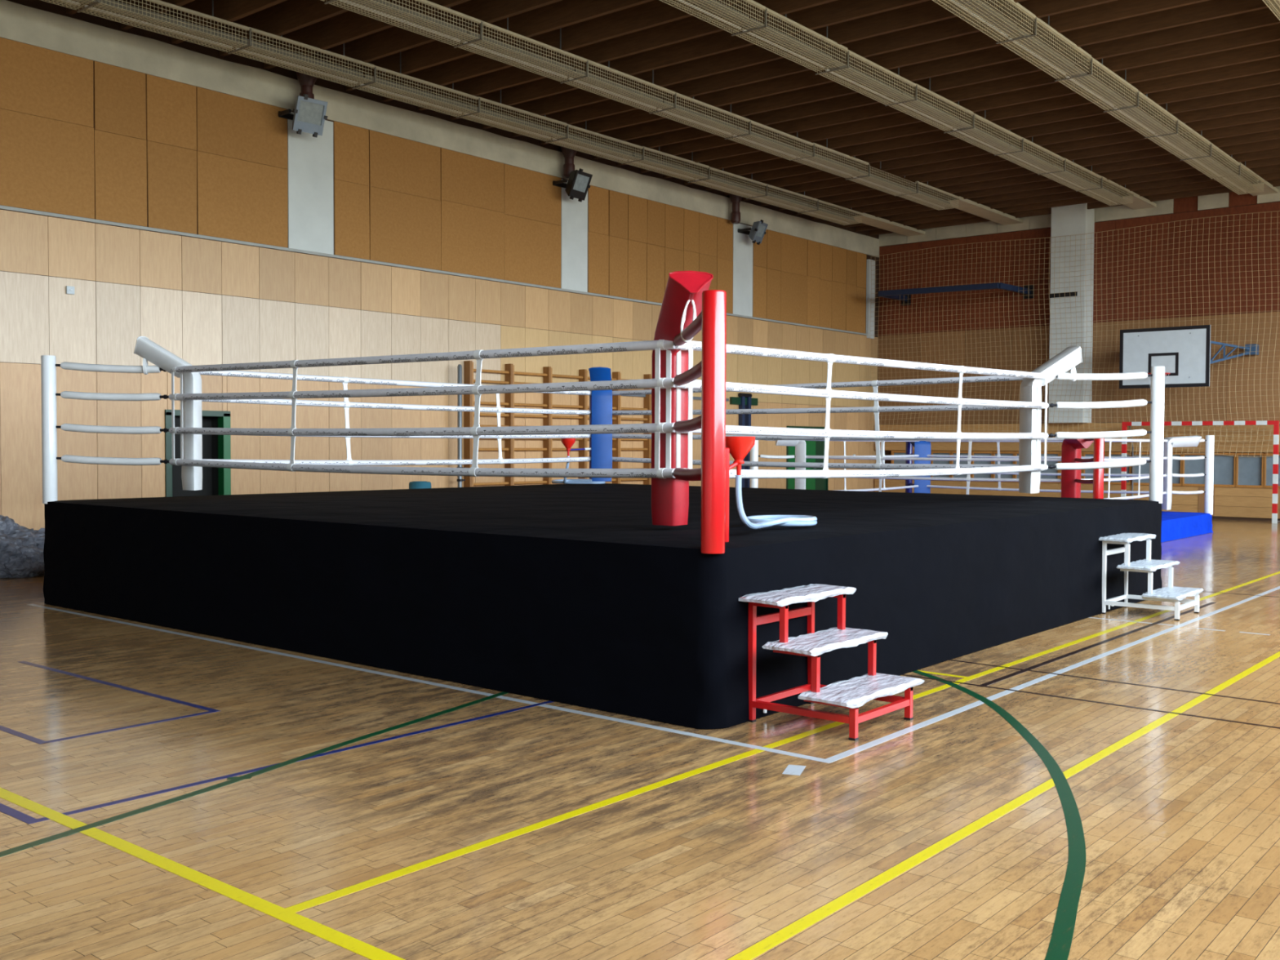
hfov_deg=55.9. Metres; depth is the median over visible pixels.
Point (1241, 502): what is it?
wall
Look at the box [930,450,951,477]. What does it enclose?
window
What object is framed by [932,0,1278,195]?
ceiling beam
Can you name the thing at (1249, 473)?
window
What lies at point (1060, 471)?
window
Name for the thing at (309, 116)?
floodlight
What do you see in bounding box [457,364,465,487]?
steel pole
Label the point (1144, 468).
window
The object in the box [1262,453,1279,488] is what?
window
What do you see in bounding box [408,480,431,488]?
rolled mat
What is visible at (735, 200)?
bracket
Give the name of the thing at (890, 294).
bracket
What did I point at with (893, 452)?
window
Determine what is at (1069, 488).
cushion
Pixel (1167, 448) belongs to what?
cushion
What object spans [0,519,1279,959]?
floor
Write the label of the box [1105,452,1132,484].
window
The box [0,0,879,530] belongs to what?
wall
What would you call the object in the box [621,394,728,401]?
trim
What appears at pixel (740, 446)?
bowl
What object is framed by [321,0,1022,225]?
ceiling beam
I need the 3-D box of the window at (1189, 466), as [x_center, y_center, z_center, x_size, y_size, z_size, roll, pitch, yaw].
[12.085,-0.229,26.250,0.570,0.730,0.085,2,2,40]
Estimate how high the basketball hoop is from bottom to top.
1.351 m
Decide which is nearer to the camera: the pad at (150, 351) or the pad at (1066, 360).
the pad at (150, 351)
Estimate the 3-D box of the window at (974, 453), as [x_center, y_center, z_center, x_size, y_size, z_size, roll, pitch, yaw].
[8.337,-0.334,29.357,0.570,0.730,0.085,2,2,40]
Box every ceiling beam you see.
[41,0,924,236]
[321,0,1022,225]
[659,0,1156,209]
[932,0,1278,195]
[1262,0,1279,20]
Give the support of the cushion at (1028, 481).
on the pad at (1066, 360)
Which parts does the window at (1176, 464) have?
pane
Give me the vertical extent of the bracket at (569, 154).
0.560 m
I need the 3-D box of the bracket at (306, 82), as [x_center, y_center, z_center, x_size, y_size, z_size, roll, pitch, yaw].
[-4.861,-5.675,17.610,0.300,0.540,0.300,2,2,40]
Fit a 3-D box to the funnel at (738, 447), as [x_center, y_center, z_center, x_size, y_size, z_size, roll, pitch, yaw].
[0.838,0.037,7.604,0.496,0.610,1.574,1,2,12]
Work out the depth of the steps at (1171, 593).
11.14 m
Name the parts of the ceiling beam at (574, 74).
hanger rod, hanger rod, hanger rod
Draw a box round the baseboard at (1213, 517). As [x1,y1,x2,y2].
[1212,515,1279,520]
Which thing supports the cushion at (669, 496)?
on the pad at (682, 304)
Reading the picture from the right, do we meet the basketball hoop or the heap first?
the basketball hoop
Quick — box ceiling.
[66,0,1279,235]
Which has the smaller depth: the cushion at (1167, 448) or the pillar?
the cushion at (1167, 448)
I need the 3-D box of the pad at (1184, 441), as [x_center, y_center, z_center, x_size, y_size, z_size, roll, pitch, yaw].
[9.715,-0.137,21.749,0.650,1.340,0.346,0,2,-6]
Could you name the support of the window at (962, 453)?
in the wall at (1241, 502)
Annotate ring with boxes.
[40,289,1164,728]
[750,435,1214,542]
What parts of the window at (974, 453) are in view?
pane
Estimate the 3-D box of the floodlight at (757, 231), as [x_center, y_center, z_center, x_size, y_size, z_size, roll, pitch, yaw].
[2.506,-5.399,26.382,0.559,0.498,0.496,2,2,40]
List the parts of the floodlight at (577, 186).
glass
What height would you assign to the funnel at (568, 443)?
0.624 m
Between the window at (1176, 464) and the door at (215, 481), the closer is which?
the door at (215, 481)
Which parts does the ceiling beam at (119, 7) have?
hanger rod, hanger rod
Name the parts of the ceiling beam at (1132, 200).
hanger rod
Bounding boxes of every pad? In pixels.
[133,336,202,490]
[588,367,612,481]
[650,271,713,525]
[775,440,805,489]
[909,440,930,493]
[1018,346,1082,493]
[1061,439,1093,497]
[1161,435,1201,510]
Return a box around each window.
[891,450,905,463]
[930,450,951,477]
[950,451,972,477]
[970,451,993,481]
[991,451,1015,482]
[1013,451,1018,482]
[1040,451,1060,483]
[1058,451,1083,484]
[1081,452,1107,484]
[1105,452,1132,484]
[1129,452,1149,484]
[1172,452,1182,485]
[1181,452,1204,486]
[1213,453,1236,487]
[1234,453,1264,488]
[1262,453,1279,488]
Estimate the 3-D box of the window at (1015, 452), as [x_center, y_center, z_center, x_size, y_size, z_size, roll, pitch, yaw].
[9.170,-0.310,28.666,0.570,0.730,0.085,2,2,40]
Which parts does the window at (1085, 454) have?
pane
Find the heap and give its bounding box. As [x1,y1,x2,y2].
[0,515,44,578]
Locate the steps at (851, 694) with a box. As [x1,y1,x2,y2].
[738,583,924,741]
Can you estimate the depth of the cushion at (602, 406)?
16.10 m
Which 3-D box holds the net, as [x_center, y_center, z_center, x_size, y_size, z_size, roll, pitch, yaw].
[10.370,-3.187,26.950,11.944,4.839,0.148,2,2,40]
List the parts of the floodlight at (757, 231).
glass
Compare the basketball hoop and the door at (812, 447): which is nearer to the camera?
the basketball hoop
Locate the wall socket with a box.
[66,285,74,294]
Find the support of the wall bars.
attached to the wall at (153, 178)
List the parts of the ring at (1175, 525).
post, post, post, post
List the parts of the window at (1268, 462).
pane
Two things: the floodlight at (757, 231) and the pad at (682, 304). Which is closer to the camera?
the pad at (682, 304)
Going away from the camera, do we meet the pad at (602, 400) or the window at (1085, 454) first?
the pad at (602, 400)
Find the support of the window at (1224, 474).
in the wall at (1241, 502)
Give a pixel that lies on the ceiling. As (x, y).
(1215, 64)
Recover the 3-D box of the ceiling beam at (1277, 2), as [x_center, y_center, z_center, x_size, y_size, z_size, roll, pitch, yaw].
[9.327,-5.924,16.145,0.520,0.727,19.190,2,2,40]
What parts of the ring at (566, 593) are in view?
post, post, post, post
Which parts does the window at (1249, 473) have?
pane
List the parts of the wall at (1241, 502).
wall panel, wall panel, wall panel, wall panel, wall panel, wall panel, wall panel, wall panel, wall panel, wall panel, wall panel, wall panel, wall panel, wall panel, wall panel, wall panel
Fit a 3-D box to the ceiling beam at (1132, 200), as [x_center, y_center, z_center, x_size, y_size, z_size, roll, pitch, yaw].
[3.766,-5.997,17.897,0.520,0.725,23.591,2,2,40]
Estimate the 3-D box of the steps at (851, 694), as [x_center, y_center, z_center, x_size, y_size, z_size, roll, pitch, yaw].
[1.066,0.996,6.816,0.766,0.719,0.858,2,2,40]
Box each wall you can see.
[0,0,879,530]
[873,186,1279,518]
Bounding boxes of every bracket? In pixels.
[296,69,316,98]
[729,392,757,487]
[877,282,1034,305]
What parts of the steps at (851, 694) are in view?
leg, cross rail, leg, cross rail, rail, leg, leg, leg, leg, rail, leg, cross rail, leg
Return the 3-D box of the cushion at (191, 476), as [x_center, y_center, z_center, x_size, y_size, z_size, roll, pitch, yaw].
[-4.257,-0.434,11.590,0.224,1.060,0.224,2,2,40]
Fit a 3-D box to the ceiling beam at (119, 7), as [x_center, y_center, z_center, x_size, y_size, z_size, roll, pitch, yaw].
[-1.040,-6.106,20.842,0.520,0.717,25.190,2,2,40]
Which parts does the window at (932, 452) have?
pane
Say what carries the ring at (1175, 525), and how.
on the floor
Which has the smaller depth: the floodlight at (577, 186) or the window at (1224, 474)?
the floodlight at (577, 186)
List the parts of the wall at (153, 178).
wall panel, wall panel, wall panel, wall panel, chipboard panel, chipboard panel, wall panel, wall panel, wall panel, wall panel, wall panel, wall panel, chipboard panel, chipboard panel, wall panel, wall panel, wall panel, chipboard panel, chipboard panel, wall panel, wall panel, wall panel, wall panel, wall panel, wall panel, wall panel, chipboard panel, chipboard panel, wall panel, wall panel, wall panel, wall panel, wall panel, wall panel, wall panel, wall panel, wall panel, wall panel, chipboard panel, chipboard panel, wall panel, wall panel, wall panel, chipboard panel, chipboard panel, wall panel, wall panel, wall panel, trim rail, wall panel, wall panel, wall panel, wall panel, wall panel, wall panel, chipboard panel, chipboard panel, wall panel, wall panel, wall panel, wall panel, wall panel, wall panel, chipboard panel, chipboard panel, wall panel, wall panel, wall panel, wall panel, wall panel, wall panel, wall panel, wall panel, wall panel, chipboard panel, chipboard panel, wall panel, wall panel, chipboard panel, chipboard panel, wall panel, wall panel, wall panel, chipboard panel, chipboard panel, wall panel, wall panel, wall panel, chipboard panel, wall panel, chipboard panel, chipboard panel, chipboard panel, chipboard panel, chipboard panel, wall panel, wall panel, wall panel, chipboard panel, chipboard panel, chipboard panel, chipboard panel, wall panel, wall panel, wall panel, wall panel, wall panel, wall panel, chipboard panel, wall panel, wall panel, chipboard panel, wall panel, chipboard panel, chipboard panel, wall panel, wall panel, wall panel, wall panel, wall panel, wall panel, wall panel, chipboard panel, chipboard panel, wall panel, wall panel, wall panel, chipboard panel, chipboard panel, wall panel, wall panel, wall panel, wall panel, chipboard panel, chipboard panel, wall panel, wall panel, wall panel, chipboard panel, chipboard panel, wall panel, wall panel, wall panel, chipboard panel, chipboard panel, wall panel, wall panel, wall panel, chipboard panel, chipboard panel, wall panel, wall panel, wall panel, wall panel, wall panel, wall panel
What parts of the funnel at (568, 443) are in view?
holder arm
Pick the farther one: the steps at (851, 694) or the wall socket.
the wall socket
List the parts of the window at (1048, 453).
pane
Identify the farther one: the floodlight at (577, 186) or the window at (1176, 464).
the window at (1176, 464)
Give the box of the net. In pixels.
[866,210,1279,445]
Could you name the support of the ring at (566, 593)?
on the floor
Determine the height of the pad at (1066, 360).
1.517 m
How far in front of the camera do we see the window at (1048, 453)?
28.29 m
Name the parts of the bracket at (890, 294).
arm, wall plate, arm, wall plate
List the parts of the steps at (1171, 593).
leg, cross rail, cross rail, leg, leg, rail, leg, leg, rail, leg, leg, cross rail, leg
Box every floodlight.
[278,93,328,137]
[552,168,592,201]
[737,219,768,244]
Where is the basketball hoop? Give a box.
[1119,324,1258,388]
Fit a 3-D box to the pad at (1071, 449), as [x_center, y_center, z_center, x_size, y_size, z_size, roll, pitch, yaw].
[6.519,-0.020,17.982,0.325,1.301,0.521,0,2,-7]
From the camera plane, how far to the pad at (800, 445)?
21.12 m
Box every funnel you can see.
[551,438,605,484]
[724,436,817,542]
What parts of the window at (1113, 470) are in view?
pane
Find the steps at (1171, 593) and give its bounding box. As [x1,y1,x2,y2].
[1098,533,1203,620]
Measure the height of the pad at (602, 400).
1.556 m
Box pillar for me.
[1048,203,1094,422]
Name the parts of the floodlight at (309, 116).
glass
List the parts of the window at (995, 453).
pane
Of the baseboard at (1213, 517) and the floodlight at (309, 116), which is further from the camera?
the baseboard at (1213, 517)
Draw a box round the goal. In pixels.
[1120,420,1279,523]
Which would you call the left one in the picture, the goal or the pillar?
the pillar
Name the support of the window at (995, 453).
in the wall at (1241, 502)
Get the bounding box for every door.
[164,409,231,497]
[786,426,828,489]
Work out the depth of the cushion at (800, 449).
21.13 m
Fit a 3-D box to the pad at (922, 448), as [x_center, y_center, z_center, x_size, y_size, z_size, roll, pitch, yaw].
[5.761,-0.236,24.969,0.367,1.321,0.523,0,2,-4]
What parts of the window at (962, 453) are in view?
pane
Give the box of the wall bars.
[463,360,651,487]
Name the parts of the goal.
goal post, goal post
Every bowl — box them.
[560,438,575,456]
[725,436,755,475]
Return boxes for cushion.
[181,378,202,490]
[591,395,612,481]
[650,355,688,525]
[795,444,805,489]
[1018,386,1041,493]
[1061,445,1081,497]
[1161,444,1172,510]

